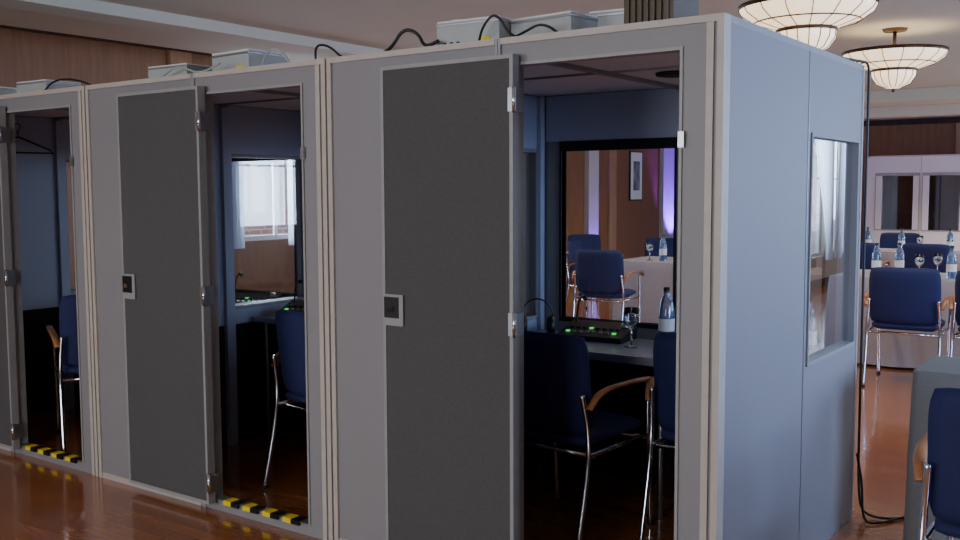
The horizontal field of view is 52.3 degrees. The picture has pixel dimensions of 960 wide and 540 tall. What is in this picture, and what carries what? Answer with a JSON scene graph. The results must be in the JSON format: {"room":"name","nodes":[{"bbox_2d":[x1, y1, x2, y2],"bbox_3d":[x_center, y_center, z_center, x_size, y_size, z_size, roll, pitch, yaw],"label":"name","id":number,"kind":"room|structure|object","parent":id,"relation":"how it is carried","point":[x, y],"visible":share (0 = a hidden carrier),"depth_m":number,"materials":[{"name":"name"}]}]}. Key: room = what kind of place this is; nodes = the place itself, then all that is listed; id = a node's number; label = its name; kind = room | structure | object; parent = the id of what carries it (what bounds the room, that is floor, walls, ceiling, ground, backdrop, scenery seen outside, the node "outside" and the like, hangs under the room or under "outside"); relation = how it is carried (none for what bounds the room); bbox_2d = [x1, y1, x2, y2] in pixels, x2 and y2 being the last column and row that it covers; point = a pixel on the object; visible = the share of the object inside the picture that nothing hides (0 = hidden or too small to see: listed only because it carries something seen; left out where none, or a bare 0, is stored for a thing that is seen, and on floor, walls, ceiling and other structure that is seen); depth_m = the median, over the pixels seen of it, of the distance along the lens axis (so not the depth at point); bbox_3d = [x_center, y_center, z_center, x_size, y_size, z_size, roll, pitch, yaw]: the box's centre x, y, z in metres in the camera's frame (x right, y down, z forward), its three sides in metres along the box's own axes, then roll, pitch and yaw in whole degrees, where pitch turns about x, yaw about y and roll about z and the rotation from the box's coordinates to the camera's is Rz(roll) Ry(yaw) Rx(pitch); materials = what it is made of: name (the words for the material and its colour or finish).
{"room":"conference hall","nodes":[
{"label":"conference hall","id":0,"kind":"room"},
{"bbox_2d":[0,28,659,292],"bbox_3d":[-2.292,-0.965,11.238,0.200,3.050,22.300,3,6,36],"label":"wall","id":1,"kind":"structure","parent":0,"point":[265,265],"depth_m":10.78,"materials":[{"name":"brown wood"}]},
{"bbox_2d":[0,25,211,55],"bbox_3d":[-2.184,-2.369,11.041,0.080,0.120,21.900,3,6,36],"label":"trim","id":2,"kind":"structure","parent":1,"relation":"attached to","point":[1,26],"depth_m":9.09,"materials":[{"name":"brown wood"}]},
{"bbox_2d":[167,50,191,64],"bbox_3d":[-3.036,-0.835,9.994,0.050,2.760,0.260,3,6,36],"label":"trim","id":3,"kind":"structure","parent":1,"relation":"attached to","point":[173,57],"depth_m":9.84,"materials":[{"name":"brown wood"}]},
{"bbox_2d":[232,161,244,248],"bbox_3d":[-2.629,-1.013,10.489,0.050,1.570,0.200,3,6,36],"label":"window curtain","id":4,"kind":"object","parent":1,"relation":"hanging from","point":[237,167],"visible":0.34,"depth_m":10.53,"materials":[{"name":"white fabric"}]},
{"bbox_2d":[243,160,287,240],"bbox_3d":[-2.350,-1.043,11.150,0.050,1.380,1.300,3,6,36],"label":"window","id":5,"kind":"structure","parent":1,"relation":"in","point":[275,235],"depth_m":11.15,"materials":[{"name":"white paint"}]},
{"bbox_2d":[287,160,293,244],"bbox_3d":[-1.987,-1.089,11.379,0.050,1.570,0.700,3,6,36],"label":"window curtain","id":6,"kind":"object","parent":1,"relation":"hanging from","point":[289,162],"visible":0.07,"depth_m":11.15,"materials":[{"name":"white fabric"}]},
{"bbox_2d":[584,151,598,234],"bbox_3d":[1.925,-1.417,16.840,0.090,2.760,0.350,3,6,36],"label":"trim","id":7,"kind":"structure","parent":1,"relation":"attached to","point":[591,173],"depth_m":16.77,"materials":[{"name":"beige paint"}]},
{"bbox_2d":[607,150,616,250],"bbox_3d":[2.361,-1.471,17.479,0.050,2.760,0.260,3,6,36],"label":"trim","id":8,"kind":"structure","parent":1,"relation":"attached to","point":[612,154],"depth_m":17.45,"materials":[{"name":"brown wood"}]},
{"bbox_2d":[629,151,642,200],"bbox_3d":[2.909,-1.756,18.234,0.037,0.920,0.500,3,6,36],"label":"framed picture","id":9,"kind":"object","parent":1,"relation":"attached to","point":[635,157],"visible":1,"depth_m":18.19,"materials":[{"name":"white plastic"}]},
{"bbox_2d":[659,148,673,237],"bbox_3d":[3.880,-1.647,19.551,0.090,2.760,1.150,3,6,36],"label":"trim","id":10,"kind":"structure","parent":1,"relation":"attached to","point":[666,175],"depth_m":19.18,"materials":[{"name":"beige paint"}]},
{"bbox_2d":[0,277,915,539],"bbox_3d":[2.019,0.838,8.283,10.800,0.100,22.300,3,6,36],"label":"floor","id":11,"kind":"structure","parent":0,"point":[40,499],"depth_m":4.74,"materials":[{"name":"brown wood"}]},
{"bbox_2d":[46,295,78,452],"bbox_3d":[-2.238,0.560,5.810,0.607,0.894,0.620,-3,5,-26],"label":"armchair","id":12,"kind":"object","parent":11,"relation":"on","point":[68,362],"visible":0.34,"depth_m":5.51,"materials":[{"name":"blue fabric"}]},
{"bbox_2d":[0,86,303,476],"bbox_3d":[-2.210,-0.016,6.075,1.679,2.000,1.664,3,6,36],"label":"booth","id":13,"kind":"object","parent":11,"relation":"on","point":[35,276],"visible":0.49,"depth_m":5.50,"materials":[{"name":"laminate"}]},
{"bbox_2d":[0,87,16,94],"bbox_3d":[-2.896,-1.043,5.921,0.286,0.106,0.226,3,6,39],"label":"control unit","id":14,"kind":"object","parent":13,"relation":"on","point":[3,90],"visible":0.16,"depth_m":5.80,"materials":[{"name":"white plastic"}]},
{"bbox_2d":[15,123,53,153],"bbox_3d":[-2.940,-0.839,6.217,0.420,0.193,0.012,-4,6,-39],"label":"hanger","id":15,"kind":"object","parent":13,"relation":"attached to","point":[15,123],"visible":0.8,"depth_m":6.27,"materials":[{"name":"black plastic"}]},
{"bbox_2d":[16,79,81,92],"bbox_3d":[-2.458,-1.016,5.571,0.286,0.106,0.226,3,6,33],"label":"control unit","id":16,"kind":"object","parent":13,"relation":"on","point":[35,85],"visible":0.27,"depth_m":5.48,"materials":[{"name":"white plastic"}]},
{"bbox_2d":[44,78,91,89],"bbox_3d":[-2.195,-0.985,5.185,0.504,0.064,0.030,3,6,36],"label":"power cable","id":17,"kind":"object","parent":13,"relation":"on","point":[54,81],"visible":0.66,"depth_m":5.16,"materials":[{"name":"black plastic"}]},
{"bbox_2d":[253,313,275,436],"bbox_3d":[-0.564,0.655,5.531,1.540,0.737,0.503,3,6,36],"label":"desk","id":18,"kind":"object","parent":11,"relation":"on","point":[267,319],"visible":0.19,"depth_m":5.81,"materials":[{"name":"laminate"}]},
{"bbox_2d":[280,278,303,311],"bbox_3d":[-1.001,0.157,5.769,0.340,0.222,0.200,1,5,16],"label":"console","id":19,"kind":"object","parent":18,"relation":"on","point":[294,305],"visible":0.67,"depth_m":5.80,"materials":[{"name":"black plastic"}]},
{"bbox_2d":[262,310,305,488],"bbox_3d":[-0.686,0.630,4.873,0.606,0.894,0.620,4,6,40],"label":"armchair","id":20,"kind":"object","parent":11,"relation":"on","point":[290,325],"visible":0.27,"depth_m":4.76,"materials":[{"name":"blue fabric"}]},
{"bbox_2d":[85,58,529,539],"bbox_3d":[-0.850,0.058,5.100,1.679,2.000,1.664,3,6,36],"label":"booth","id":21,"kind":"object","parent":11,"relation":"on","point":[180,366],"visible":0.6,"depth_m":4.59,"materials":[{"name":"laminate"}]},
{"bbox_2d":[147,63,211,77],"bbox_3d":[-1.468,-0.959,4.861,0.286,0.099,0.226,3,6,33],"label":"control unit","id":22,"kind":"object","parent":21,"relation":"on","point":[155,71],"visible":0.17,"depth_m":4.76,"materials":[{"name":"white plastic"}]},
{"bbox_2d":[160,63,220,76],"bbox_3d":[-1.368,-0.934,4.581,0.453,0.053,0.010,3,6,36],"label":"power cable","id":23,"kind":"object","parent":21,"relation":"on","point":[217,64],"visible":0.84,"depth_m":4.57,"materials":[{"name":"white plastic"}]},
{"bbox_2d":[211,48,285,70],"bbox_3d":[-1.093,-0.958,4.628,0.286,0.132,0.226,4,6,40],"label":"control unit","id":24,"kind":"object","parent":21,"relation":"on","point":[248,57],"visible":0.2,"depth_m":4.53,"materials":[{"name":"white plastic"}]},
{"bbox_2d":[261,48,290,64],"bbox_3d":[-0.895,-0.925,4.253,0.208,0.083,0.030,3,6,36],"label":"power cable","id":25,"kind":"object","parent":21,"relation":"on","point":[269,49],"visible":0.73,"depth_m":4.23,"materials":[{"name":"white plastic"}]},
{"bbox_2d":[524,330,653,539],"bbox_3d":[0.376,0.680,4.211,0.606,0.894,0.620,4,6,40],"label":"armchair","id":26,"kind":"object","parent":11,"relation":"on","point":[559,403],"visible":0.73,"depth_m":3.96,"materials":[{"name":"blue fabric"}]},
{"bbox_2d":[566,240,612,319],"bbox_3d":[1.261,0.127,10.921,0.620,0.894,0.606,2,5,21],"label":"armchair","id":27,"kind":"object","parent":11,"relation":"on","point":[573,246],"visible":0.23,"depth_m":10.77,"materials":[{"name":"blue fabric"}]},
{"bbox_2d":[326,12,864,539],"bbox_3d":[0.510,0.132,4.125,1.679,2.000,1.664,3,6,36],"label":"booth","id":28,"kind":"object","parent":11,"relation":"on","point":[427,146],"visible":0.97,"depth_m":3.61,"materials":[{"name":"laminate"}]},
{"bbox_2d":[314,44,341,58],"bbox_3d":[-0.596,-0.903,4.040,0.264,0.075,0.030,3,6,36],"label":"power cable","id":29,"kind":"object","parent":28,"relation":"on","point":[319,45],"visible":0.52,"depth_m":4.06,"materials":[{"name":"black plastic"}]},
{"bbox_2d":[384,28,439,50],"bbox_3d":[-0.286,-0.895,3.817,0.304,0.095,0.034,3,6,36],"label":"power cable","id":30,"kind":"object","parent":28,"relation":"on","point":[403,31],"visible":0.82,"depth_m":3.80,"materials":[{"name":"black plastic"}]},
{"bbox_2d":[436,15,511,44],"bbox_3d":[0.010,-0.895,3.801,0.286,0.132,0.226,3,5,32],"label":"control unit","id":31,"kind":"object","parent":28,"relation":"on","point":[462,30],"visible":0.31,"depth_m":3.70,"materials":[{"name":"white plastic"}]},
{"bbox_2d":[478,14,557,40],"bbox_3d":[0.134,-0.878,3.527,0.368,0.103,0.049,3,6,36],"label":"power cable","id":32,"kind":"object","parent":28,"relation":"on","point":[493,15],"visible":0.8,"depth_m":3.55,"materials":[{"name":"black plastic"}]},
{"bbox_2d":[510,10,597,36],"bbox_3d":[0.295,-0.883,3.683,0.286,0.125,0.226,4,6,42],"label":"control unit","id":33,"kind":"object","parent":28,"relation":"on","point":[566,20],"visible":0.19,"depth_m":3.58,"materials":[{"name":"white plastic"}]},
{"bbox_2d":[589,8,623,26],"bbox_3d":[0.583,-0.894,3.672,0.286,0.145,0.226,3,5,31],"label":"control unit","id":34,"kind":"object","parent":28,"relation":"on","point":[613,16],"visible":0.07,"depth_m":3.60,"materials":[{"name":"white plastic"}]},
{"bbox_2d":[624,0,698,23],"bbox_3d":[0.622,-0.870,3.350,0.200,0.150,0.180,4,6,44],"label":"power supply case","id":35,"kind":"object","parent":28,"relation":"on","point":[635,11],"visible":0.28,"depth_m":3.28,"materials":[{"name":"beige metal"}]},
{"bbox_2d":[840,56,903,519],"bbox_3d":[1.340,0.139,3.892,1.499,2.013,0.203,-4,6,-40],"label":"power cable","id":36,"kind":"object","parent":28,"relation":"attached to","point":[851,59],"visible":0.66,"depth_m":4.30,"materials":[{"name":"black plastic"}]},
{"bbox_2d":[566,234,624,308],"bbox_3d":[1.428,0.003,12.428,0.607,0.894,0.620,-2,5,-24],"label":"armchair","id":37,"kind":"object","parent":11,"relation":"on","point":[587,241],"visible":0.12,"depth_m":12.61,"materials":[{"name":"blue fabric"}]},
{"bbox_2d":[533,329,663,518],"bbox_3d":[0.796,0.729,4.556,1.540,0.737,0.503,3,6,36],"label":"desk","id":38,"kind":"object","parent":11,"relation":"on","point":[642,355],"visible":0.16,"depth_m":4.39,"materials":[{"name":"laminate"}]},
{"bbox_2d":[524,298,554,332],"bbox_3d":[0.287,0.236,4.908,0.180,0.191,0.102,0,5,6],"label":"headset","id":39,"kind":"object","parent":38,"relation":"on","point":[550,319],"visible":0.71,"depth_m":4.87,"materials":[{"name":"black plastic"}]},
{"bbox_2d":[557,294,636,343],"bbox_3d":[0.575,0.229,4.811,0.340,0.222,0.200,3,5,31],"label":"console","id":40,"kind":"object","parent":38,"relation":"on","point":[590,330],"visible":0.93,"depth_m":4.79,"materials":[{"name":"black plastic"}]},
{"bbox_2d":[623,307,639,347],"bbox_3d":[0.704,0.268,4.548,0.076,0.185,0.076,3,6,36],"label":"wine glass","id":41,"kind":"object","parent":38,"relation":"on","point":[631,317],"visible":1,"depth_m":4.52,"materials":[{"name":"white"}]},
{"bbox_2d":[658,287,674,332],"bbox_3d":[0.892,0.216,4.668,0.078,0.268,0.078,3,6,36],"label":"water bottle","id":42,"kind":"object","parent":38,"relation":"on","point":[666,320],"visible":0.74,"depth_m":4.64,"materials":[{"name":"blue plastic"}]},
{"bbox_2d":[572,250,644,321],"bbox_3d":[1.239,0.236,9.581,0.606,0.894,0.620,2,5,28],"label":"armchair","id":43,"kind":"object","parent":11,"relation":"on","point":[597,273],"visible":0.82,"depth_m":9.36,"materials":[{"name":"blue fabric"}]},
{"bbox_2d":[613,256,672,323],"bbox_3d":[1.986,0.252,10.173,0.978,0.720,0.884,3,6,36],"label":"draped table","id":44,"kind":"object","parent":11,"relation":"on","point":[658,275],"visible":0.23,"depth_m":9.89,"materials":[{"name":"white fabric"}]},
{"bbox_2d":[646,242,652,259],"bbox_3d":[1.748,-0.192,10.059,0.076,0.185,0.076,3,6,36],"label":"wine glass","id":45,"kind":"object","parent":44,"relation":"on","point":[649,245],"visible":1,"depth_m":10.03,"materials":[{"name":"white"}]},
{"bbox_2d":[659,235,666,260],"bbox_3d":[1.869,-0.227,9.969,0.078,0.268,0.078,3,6,36],"label":"water bottle","id":46,"kind":"object","parent":44,"relation":"on","point":[663,245],"visible":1,"depth_m":9.94,"materials":[{"name":"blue plastic"}]},
{"bbox_2d":[639,332,675,539],"bbox_3d":[1.036,0.688,4.081,0.607,0.894,0.620,3,6,36],"label":"armchair","id":47,"kind":"object","parent":11,"relation":"on","point":[660,391],"visible":0.19,"depth_m":4.01,"materials":[{"name":"blue fabric"}]},
{"bbox_2d":[645,238,672,256],"bbox_3d":[2.160,0.086,11.368,0.606,0.894,0.620,1,5,11],"label":"armchair","id":48,"kind":"object","parent":11,"relation":"on","point":[656,241],"visible":0.06,"depth_m":11.56,"materials":[{"name":"blue fabric"}]},
{"bbox_2d":[860,242,889,269],"bbox_3d":[4.157,0.126,10.780,0.606,0.894,0.620,3,6,33],"label":"armchair","id":49,"kind":"object","parent":11,"relation":"on","point":[870,247],"visible":0.14,"depth_m":10.48,"materials":[{"name":"blue fabric"}]},
{"bbox_2d":[856,453,902,523],"bbox_3d":[1.788,0.962,4.311,0.245,0.300,0.108,0,5,2],"label":"power cable","id":50,"kind":"object","parent":11,"relation":"on","point":[857,454],"visible":0.94,"depth_m":4.33,"materials":[{"name":"black plastic"}]},
{"bbox_2d":[879,232,919,248],"bbox_3d":[5.375,-0.026,12.565,0.606,0.894,0.620,2,5,28],"label":"armchair","id":51,"kind":"object","parent":11,"relation":"on","point":[888,239],"visible":0.06,"depth_m":12.76,"materials":[{"name":"blue fabric"}]},
{"bbox_2d":[862,267,954,386],"bbox_3d":[3.217,0.411,7.341,0.606,0.894,0.620,3,6,33],"label":"armchair","id":52,"kind":"object","parent":11,"relation":"on","point":[909,299],"visible":0.84,"depth_m":7.13,"materials":[{"name":"blue fabric"}]},
{"bbox_2d":[857,269,959,367],"bbox_3d":[4.032,0.424,7.970,2.875,0.720,0.885,3,6,36],"label":"draped table","id":53,"kind":"object","parent":11,"relation":"on","point":[905,351],"visible":0.19,"depth_m":7.91,"materials":[{"name":"white fabric"}]},
{"bbox_2d":[871,243,880,267],"bbox_3d":[3.364,-0.096,8.284,0.078,0.268,0.078,3,6,36],"label":"water bottle","id":54,"kind":"object","parent":53,"relation":"on","point":[876,255],"visible":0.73,"depth_m":8.26,"materials":[{"name":"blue plastic"}]},
{"bbox_2d":[894,243,903,267],"bbox_3d":[3.573,-0.099,8.318,0.078,0.268,0.078,3,6,36],"label":"water bottle","id":55,"kind":"object","parent":53,"relation":"on","point":[899,254],"visible":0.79,"depth_m":8.29,"materials":[{"name":"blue plastic"}]},
{"bbox_2d":[915,254,924,267],"bbox_3d":[3.619,-0.035,8.043,0.076,0.185,0.076,3,6,36],"label":"wine glass","id":56,"kind":"object","parent":53,"relation":"on","point":[919,258],"visible":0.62,"depth_m":8.02,"materials":[{"name":"white"}]},
{"bbox_2d":[933,253,942,275],"bbox_3d":[3.817,-0.045,8.147,0.076,0.185,0.076,3,6,36],"label":"wine glass","id":57,"kind":"object","parent":53,"relation":"on","point":[937,257],"visible":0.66,"depth_m":8.12,"materials":[{"name":"white"}]},
{"bbox_2d":[946,246,956,278],"bbox_3d":[3.793,-0.062,7.854,0.078,0.268,0.078,3,6,36],"label":"water bottle","id":58,"kind":"object","parent":53,"relation":"on","point":[951,262],"visible":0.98,"depth_m":7.83,"materials":[{"name":"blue plastic"}]},
{"bbox_2d":[866,154,959,249],"bbox_3d":[7.548,-0.900,16.353,1.679,2.000,1.664,3,6,36],"label":"booth","id":59,"kind":"object","parent":11,"relation":"on","point":[884,172],"visible":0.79,"depth_m":16.02,"materials":[{"name":"laminate"}]},
{"bbox_2d":[879,248,959,272],"bbox_3d":[5.239,0.143,11.340,2.474,0.720,0.785,3,6,36],"label":"draped table","id":60,"kind":"object","parent":11,"relation":"on","point":[888,254],"visible":0.06,"depth_m":11.26,"materials":[{"name":"white fabric"}]},
{"bbox_2d":[866,227,870,242],"bbox_3d":[4.635,-0.378,11.669,0.078,0.268,0.078,3,6,36],"label":"water bottle","id":61,"kind":"object","parent":60,"relation":"on","point":[868,233],"visible":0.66,"depth_m":11.64,"materials":[{"name":"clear plastic"}]},
{"bbox_2d":[898,228,904,245],"bbox_3d":[4.901,-0.354,11.355,0.078,0.268,0.078,3,6,36],"label":"water bottle","id":62,"kind":"object","parent":60,"relation":"on","point":[901,237],"visible":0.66,"depth_m":11.33,"materials":[{"name":"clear plastic"}]},
{"bbox_2d":[916,235,923,243],"bbox_3d":[5.064,-0.303,11.242,0.076,0.185,0.076,3,6,36],"label":"wine glass","id":63,"kind":"object","parent":60,"relation":"on","point":[920,238],"visible":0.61,"depth_m":11.21,"materials":[{"name":"white"}]},
{"bbox_2d":[946,229,953,245],"bbox_3d":[5.366,-0.339,11.146,0.078,0.268,0.078,3,6,36],"label":"water bottle","id":64,"kind":"object","parent":60,"relation":"on","point":[950,238],"visible":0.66,"depth_m":11.12,"materials":[{"name":"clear plastic"}]},
{"bbox_2d":[902,243,959,272],"bbox_3d":[4.792,0.155,10.386,0.606,0.894,0.620,4,6,40],"label":"armchair","id":65,"kind":"object","parent":11,"relation":"on","point":[910,249],"visible":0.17,"depth_m":10.15,"materials":[{"name":"blue fabric"}]},
{"bbox_2d":[903,356,959,539],"bbox_3d":[2.440,0.778,3.723,1.474,0.720,0.504,3,6,36],"label":"draped table","id":66,"kind":"object","parent":11,"relation":"on","point":[938,371],"visible":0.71,"depth_m":3.93,"materials":[{"name":"grey fabric"}]},
{"bbox_2d":[913,387,959,539],"bbox_3d":[1.652,0.777,2.953,0.607,0.894,0.620,3,6,36],"label":"armchair","id":67,"kind":"object","parent":11,"relation":"on","point":[936,456],"visible":1,"depth_m":2.88,"materials":[{"name":"blue fabric"}]},
{"bbox_2d":[949,271,959,356],"bbox_3d":[3.719,0.436,7.019,0.606,0.894,0.620,3,6,39],"label":"armchair","id":68,"kind":"object","parent":11,"relation":"on","point":[954,302],"visible":0.74,"depth_m":7.00,"materials":[{"name":"blue fabric"}]},
{"bbox_3d":[-1.924,0.581,6.506,1.540,0.737,0.503,3,6,36],"label":"desk","id":69,"kind":"object","parent":11,"relation":"on","visible":0},
{"bbox_2d":[235,272,281,302],"bbox_3d":[-1.467,0.120,6.250,0.340,0.222,0.200,1,5,11],"label":"console","id":70,"kind":"object","parent":69,"relation":"on","point":[240,297],"visible":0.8,"depth_m":6.27,"materials":[{"name":"black plastic"}]},
{"bbox_2d":[0,0,959,120],"bbox_3d":[1.925,-2.156,8.096,10.600,0.500,21.900,3,6,36],"label":"ceiling","id":71,"kind":"structure","parent":0,"point":[368,23],"depth_m":7.10,"materials":[{"name":"paint"}]},
{"bbox_2d":[0,0,383,56],"bbox_3d":[-0.226,-1.984,9.662,0.300,0.080,21.900,3,6,36],"label":"trim","id":72,"kind":"structure","parent":71,"relation":"attached to","point":[92,10],"depth_m":6.90,"materials":[{"name":"paint"}]},
{"bbox_2d":[738,0,878,49],"bbox_3d":[1.887,-1.460,5.637,0.775,0.485,0.775,3,6,36],"label":"chandelier","id":73,"kind":"object","parent":71,"relation":"hanging from","point":[816,23],"visible":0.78,"depth_m":5.46,"materials":[{"name":"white glass"}]},
{"bbox_2d":[842,27,948,91],"bbox_3d":[3.215,-1.625,7.582,0.775,0.485,0.775,3,6,36],"label":"chandelier","id":74,"kind":"object","parent":71,"relation":"hanging from","point":[894,66],"visible":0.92,"depth_m":7.40,"materials":[{"name":"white glass"}]},
{"bbox_2d":[864,86,959,104],"bbox_3d":[6.215,-2.142,11.678,7.800,0.150,0.300,3,6,36],"label":"trim","id":75,"kind":"structure","parent":71,"relation":"attached to","point":[950,93],"depth_m":12.11,"materials":[{"name":"paint"}]},
{"bbox_2d":[864,103,959,118],"bbox_3d":[7.790,-2.327,13.863,7.800,0.150,0.300,3,6,36],"label":"trim","id":76,"kind":"structure","parent":71,"relation":"attached to","point":[939,109],"depth_m":14.62,"materials":[{"name":"paint"}]},
{"bbox_2d":[868,123,955,229],"bbox_3d":[8.460,-1.491,17.096,10.400,3.050,0.200,3,6,36],"label":"wall","id":77,"kind":"structure","parent":0,"point":[917,139],"depth_m":17.50,"materials":[{"name":"brown wood"}]},
{"bbox_2d":[860,126,868,241],"bbox_3d":[7.005,-1.393,17.993,0.240,2.480,0.060,3,6,36],"label":"trim","id":78,"kind":"structure","parent":77,"relation":"attached to","point":[864,127],"depth_m":17.92,"materials":[{"name":"brown wood"}]},
{"bbox_2d":[863,117,959,125],"bbox_3d":[8.870,-2.577,16.554,9.200,0.100,0.050,3,6,36],"label":"trim","id":79,"kind":"structure","parent":77,"relation":"attached to","point":[944,119],"depth_m":17.36,"materials":[{"name":"brown wood"}]},
{"bbox_2d":[955,123,959,153],"bbox_3d":[8.385,-1.318,17.004,0.240,2.480,0.060,3,6,36],"label":"trim","id":80,"kind":"structure","parent":77,"relation":"attached to","point":[957,146],"depth_m":16.95,"materials":[{"name":"brown wood"}]},
{"label":"outside","id":81,"kind":"structure","parent":0,"visible":0},
{"bbox_2d":[243,162,287,235],"bbox_3d":[-3.369,-1.205,14.528,0.200,9.000,14.000,3,6,36],"label":"brick building","id":82,"kind":"structure","parent":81,"point":[257,176],"depth_m":14.56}
]}

